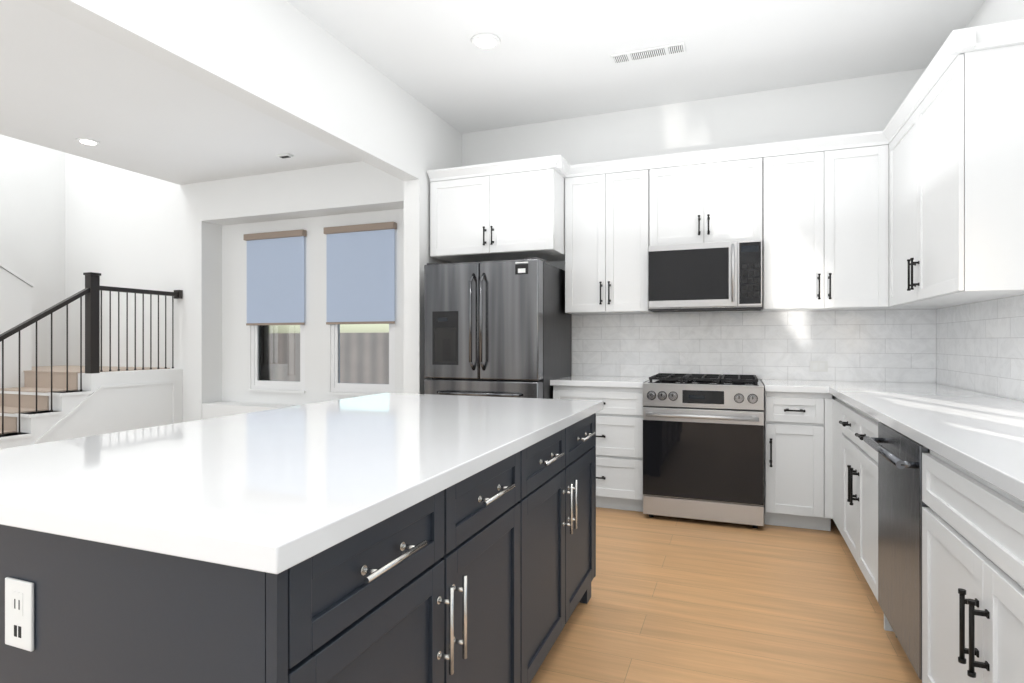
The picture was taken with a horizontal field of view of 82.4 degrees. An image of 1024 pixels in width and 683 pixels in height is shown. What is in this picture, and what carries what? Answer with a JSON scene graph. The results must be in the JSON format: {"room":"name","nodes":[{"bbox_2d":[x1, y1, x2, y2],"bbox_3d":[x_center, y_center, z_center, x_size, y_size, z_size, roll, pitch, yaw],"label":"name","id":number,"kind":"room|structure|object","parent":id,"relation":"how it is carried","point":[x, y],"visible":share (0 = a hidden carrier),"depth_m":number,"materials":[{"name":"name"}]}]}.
{"room":"kitchen","nodes":[
{"label":"kitchen","id":0,"kind":"room"},
{"bbox_2d":[0,134,64,366],"bbox_3d":[-7.260,-1.550,4.179,0.150,5.500,7.800,0,0,21],"label":"wall","id":1,"kind":"structure","parent":0,"point":[32,212],"depth_m":7.36,"materials":[{"name":"white paint"}]},
{"bbox_2d":[65,153,403,421],"bbox_3d":[-3.003,-1.550,6.798,5.920,5.500,0.440,0,0,21],"label":"wall","id":2,"kind":"structure","parent":0,"point":[124,228],"depth_m":6.98,"materials":[{"name":"white paint"}]},
{"bbox_2d":[222,209,403,404],"bbox_3d":[-2.167,-0.100,6.632,2.800,2.600,0.150,0,0,21],"label":"wall","id":3,"kind":"structure","parent":0,"point":[236,358],"depth_m":6.61,"materials":[{"name":"white paint"}]},
{"bbox_2d":[248,237,305,392],"bbox_3d":[-2.705,-0.338,6.793,0.820,1.845,0.120,0,0,21],"label":"window","id":4,"kind":"structure","parent":3,"relation":"in","point":[263,370],"depth_m":6.84,"materials":[{"name":"white plastic"}]},
{"bbox_2d":[243,229,306,325],"bbox_3d":[-2.731,-0.722,6.726,0.860,1.067,0.070,0,0,21],"label":"roller blind","id":5,"kind":"object","parent":4,"relation":"attached to","point":[275,278],"visible":1,"depth_m":6.72,"materials":[{"name":"fabric"}]},
{"bbox_2d":[328,229,394,395],"bbox_3d":[-1.620,-0.338,6.376,0.855,1.845,0.120,0,0,21],"label":"window","id":6,"kind":"structure","parent":3,"relation":"in","point":[350,388],"depth_m":6.39,"materials":[{"name":"white plastic"}]},
{"bbox_2d":[324,222,396,324],"bbox_3d":[-1.646,-0.722,6.310,0.895,1.067,0.070,0,0,21],"label":"roller blind","id":7,"kind":"object","parent":6,"relation":"attached to","point":[360,273],"visible":1,"depth_m":6.30,"materials":[{"name":"fabric"}]},
{"bbox_2d":[404,179,450,393],"bbox_3d":[-0.580,-0.025,5.048,0.140,2.450,1.110,0,0,21],"label":"wall","id":8,"kind":"structure","parent":0,"point":[417,257],"depth_m":4.54,"materials":[{"name":"white paint"}]},
{"bbox_2d":[29,0,461,183],"bbox_3d":[-1.753,-1.550,1.990,0.140,0.600,7.660,0,0,21],"label":"header","id":9,"kind":"object","parent":8,"relation":"attached to","point":[286,62],"depth_m":3.19,"materials":[{"name":"white paint"}]},
{"bbox_2d":[0,0,984,184],"bbox_3d":[-1.717,-2.000,2.127,7.550,0.300,8.240,0,0,21],"label":"ceiling","id":10,"kind":"structure","parent":0,"point":[65,83],"depth_m":3.92,"materials":[{"name":"white paint"}]},
{"bbox_2d":[76,138,99,145],"bbox_3d":[-3.914,-1.843,5.402,0.184,0.014,0.184,0,0,21],"label":"recessed light","id":11,"kind":"object","parent":10,"relation":"in","point":[87,141],"visible":0.96,"depth_m":5.38,"materials":[{"name":"white plastic"}]},
{"bbox_2d":[277,153,292,158],"bbox_3d":[-2.250,-1.839,5.802,0.140,0.022,0.080,0,0,21],"label":"smoke detector","id":12,"kind":"object","parent":10,"relation":"attached to","point":[285,155],"visible":1,"depth_m":5.78,"materials":[{"name":"plastic"}]},
{"bbox_2d":[471,33,500,48],"bbox_3d":[-0.162,-1.843,3.597,0.184,0.014,0.184,0,0,21],"label":"recessed light","id":13,"kind":"object","parent":10,"relation":"in","point":[485,41],"visible":1,"depth_m":3.58,"materials":[{"name":"white plastic"}]},
{"bbox_2d":[610,42,685,63],"bbox_3d":[0.871,-1.843,3.747,0.460,0.014,0.120,0,0,21],"label":"ceiling vent","id":14,"kind":"object","parent":10,"relation":"in","point":[653,52],"visible":1,"depth_m":3.73,"materials":[{"name":"white metal"}]},
{"bbox_2d":[462,68,925,382],"bbox_3d":[1.305,-0.325,4.614,3.690,3.050,0.150,0,0,21],"label":"wall","id":15,"kind":"structure","parent":0,"point":[850,106],"depth_m":4.46,"materials":[{"name":"white paint"}]},
{"bbox_2d":[427,155,566,262],"bbox_3d":[-0.061,-1.004,4.723,1.020,0.668,0.619,0,0,21],"label":"upper cabinet","id":16,"kind":"object","parent":15,"relation":"attached to","point":[514,209],"depth_m":4.43,"materials":[{"name":"white wood"}]},
{"bbox_2d":[563,156,658,314],"bbox_3d":[0.794,-0.779,4.540,0.698,1.118,0.350,0,0,21],"label":"upper cabinet","id":17,"kind":"object","parent":15,"relation":"attached to","point":[613,206],"depth_m":4.37,"materials":[{"name":"white wood"}]},
{"bbox_2d":[659,145,750,244],"bbox_3d":[1.420,-1.015,4.300,0.764,0.646,0.350,0,0,21],"label":"upper cabinet","id":18,"kind":"object","parent":15,"relation":"attached to","point":[705,196],"depth_m":4.13,"materials":[{"name":"white wood"}]},
{"bbox_2d":[648,239,761,311],"bbox_3d":[1.396,-0.456,4.237,0.754,0.464,0.472,0,0,21],"label":"microwave","id":19,"kind":"object","parent":18,"relation":"attached to","point":[710,276],"visible":1,"depth_m":4.06,"materials":[{"name":"silver metal"}]},
{"bbox_2d":[572,309,935,382],"bbox_3d":[1.674,0.019,4.388,2.521,0.518,0.008,0,0,21],"label":"backsplash","id":20,"kind":"structure","parent":15,"relation":"attached to","point":[895,345],"depth_m":4.31,"materials":[{"name":"tile"}]},
{"bbox_2d":[810,361,827,371],"bbox_3d":[2.191,0.177,4.181,0.115,0.075,0.006,0,0,21],"label":"outlet","id":21,"kind":"object","parent":20,"relation":"attached to","point":[818,366],"visible":1,"depth_m":4.18,"materials":[{"name":"plastic"}]},
{"bbox_2d":[751,131,894,311],"bbox_3d":[2.093,-0.779,4.009,0.821,1.118,0.410,0,0,21],"label":"upper cabinet","id":22,"kind":"object","parent":15,"relation":"attached to","point":[815,201],"depth_m":3.88,"materials":[{"name":"white wood"}]},
{"bbox_2d":[531,507,921,682],"bbox_3d":[-2.030,1.250,4.394,9.760,0.100,12.250,0,0,21],"label":"floor","id":23,"kind":"structure","parent":0,"point":[678,600],"depth_m":2.59,"materials":[{"name":"brown wood"}]},
{"bbox_2d":[0,263,181,448],"bbox_3d":[-5.630,-0.715,5.261,2.113,3.828,4.308,0,0,21],"label":"stairs","id":24,"kind":"structure","parent":23,"relation":"on","point":[106,400],"depth_m":6.13,"materials":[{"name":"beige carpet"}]},
{"bbox_2d":[0,272,182,435],"bbox_3d":[-4.332,0.249,5.849,0.110,1.899,2.277,0,0,21],"label":"stair rail","id":25,"kind":"object","parent":24,"relation":"attached to","point":[91,290],"visible":1,"depth_m":5.94,"materials":[{"name":"black metal"}]},
{"bbox_2d":[202,401,298,419],"bbox_3d":[-2.245,0.960,6.428,2.796,0.479,0.283,0,0,21],"label":"window seat ledge","id":26,"kind":"object","parent":23,"relation":"on","point":[217,409],"visible":0.21,"depth_m":6.68,"materials":[{"name":"white paint"}]},
{"bbox_2d":[0,405,603,682],"bbox_3d":[-0.487,0.758,1.986,1.178,0.881,2.036,0,0,21],"label":"kitchen island","id":27,"kind":"object","parent":23,"relation":"on","point":[400,538],"depth_m":1.06,"materials":[{"name":"black wood"}]},
{"bbox_2d":[5,577,33,651],"bbox_3d":[-0.877,0.485,1.042,0.075,0.120,0.007,0,0,21],"label":"outlet","id":28,"kind":"object","parent":27,"relation":"attached to","point":[19,613],"visible":1,"depth_m":1.04,"materials":[{"name":"plastic"}]},
{"bbox_2d":[0,393,603,576],"bbox_3d":[-0.504,0.299,1.993,1.200,0.040,2.100,0,0,21],"label":"island countertop","id":29,"kind":"structure","parent":27,"relation":"on","point":[246,492],"depth_m":1.26,"materials":[{"name":"white stone"}]},
{"bbox_2d":[424,257,570,398],"bbox_3d":[-0.094,0.308,4.533,0.895,1.781,0.924,0,0,21],"label":"fridge","id":30,"kind":"object","parent":23,"relation":"on","point":[497,328],"visible":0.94,"depth_m":4.17,"materials":[{"name":"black metal"}]},
{"bbox_2d":[553,387,642,511],"bbox_3d":[0.709,0.760,4.427,0.652,0.879,0.619,0,0,21],"label":"base cabinet","id":31,"kind":"object","parent":23,"relation":"on","point":[619,426],"depth_m":4.10,"materials":[{"name":"white wood"}]},
{"bbox_2d":[550,375,648,386],"bbox_3d":[0.698,0.299,4.416,0.664,0.040,0.635,0,0,21],"label":"countertop","id":32,"kind":"structure","parent":31,"relation":"on","point":[574,380],"depth_m":4.18,"materials":[{"name":"white stone"}]},
{"bbox_2d":[643,373,763,527],"bbox_3d":[1.342,0.722,4.096,0.756,0.954,0.746,0,0,21],"label":"range","id":33,"kind":"object","parent":23,"relation":"on","point":[703,446],"visible":1,"depth_m":3.81,"materials":[{"name":"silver metal"}]},
{"bbox_2d":[764,391,821,529],"bbox_3d":[1.911,0.760,3.966,0.386,0.879,0.619,0,0,21],"label":"base cabinet","id":34,"kind":"object","parent":23,"relation":"on","point":[820,463],"depth_m":3.70,"materials":[{"name":"white wood"}]},
{"bbox_2d":[762,379,965,394],"bbox_3d":[2.228,0.299,3.828,1.082,0.040,0.635,0,0,21],"label":"countertop","id":35,"kind":"structure","parent":34,"relation":"on","point":[804,387],"depth_m":3.71,"materials":[{"name":"white stone"}]},
{"bbox_2d":[822,391,841,534],"bbox_3d":[2.216,0.760,3.310,0.749,0.879,0.428,0,0,21],"label":"base cabinet","id":36,"kind":"object","parent":23,"relation":"on","point":[831,405],"depth_m":3.61,"materials":[{"name":"white wood"}]},
{"bbox_2d":[842,403,897,631],"bbox_3d":[2.019,0.760,2.733,0.704,0.879,0.907,0,0,21],"label":"base cabinet","id":37,"kind":"object","parent":23,"relation":"on","point":[859,460],"depth_m":2.80,"materials":[{"name":"white wood"}]},
{"bbox_2d":[863,422,929,679],"bbox_3d":[1.666,0.764,2.060,0.655,0.872,0.594,0,0,21],"label":"dishwasher","id":38,"kind":"object","parent":23,"relation":"on","point":[901,503],"visible":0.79,"depth_m":2.07,"materials":[{"name":"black metal"}]},
{"bbox_2d":[922,453,1023,682],"bbox_3d":[1.450,0.760,1.251,0.704,0.879,1.061,0,0,21],"label":"base cabinet","id":39,"kind":"object","parent":23,"relation":"on","point":[973,533],"depth_m":1.47,"materials":[{"name":"white wood"}]},
{"bbox_2d":[830,387,1023,506],"bbox_3d":[1.217,0.299,0.688,0.720,0.040,5.956,0,0,21],"label":"countertop","id":40,"kind":"structure","parent":39,"relation":"on","point":[982,434],"depth_m":1.99,"materials":[{"name":"white stone"}]},
{"bbox_2d":[938,0,1023,400],"bbox_3d":[1.623,-0.325,0.502,0.150,3.050,7.600,0,0,21],"label":"wall","id":41,"kind":"structure","parent":0,"point":[993,11],"depth_m":3.03,"materials":[{"name":"white paint"}]},
{"bbox_2d":[879,83,967,306],"bbox_3d":[2.423,-0.779,3.370,0.408,1.118,0.708,0,0,21],"label":"upper cabinet","id":42,"kind":"object","parent":41,"relation":"attached to","point":[917,202],"depth_m":3.49,"materials":[{"name":"white wood"}]},
{"bbox_2d":[919,19,1023,302],"bbox_3d":[2.242,-0.779,2.817,0.350,1.118,0.687,0,0,21],"label":"upper cabinet","id":43,"kind":"object","parent":41,"relation":"attached to","point":[971,99],"depth_m":2.54,"materials":[{"name":"white wood"}]},
{"bbox_2d":[936,294,1023,400],"bbox_3d":[2.551,0.019,3.140,0.008,0.518,1.692,0,0,21],"label":"backsplash","id":44,"kind":"structure","parent":41,"relation":"attached to","point":[980,346],"depth_m":3.18,"materials":[{"name":"tile"}]},
{"label":"outside","id":45,"kind":"structure","parent":0,"visible":0},
{"bbox_2d":[274,333,388,383],"bbox_3d":[-0.965,0.620,10.043,13.000,1.560,0.060,0,0,21],"label":"fence","id":46,"kind":"object","parent":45,"point":[362,358],"depth_m":10.74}
]}

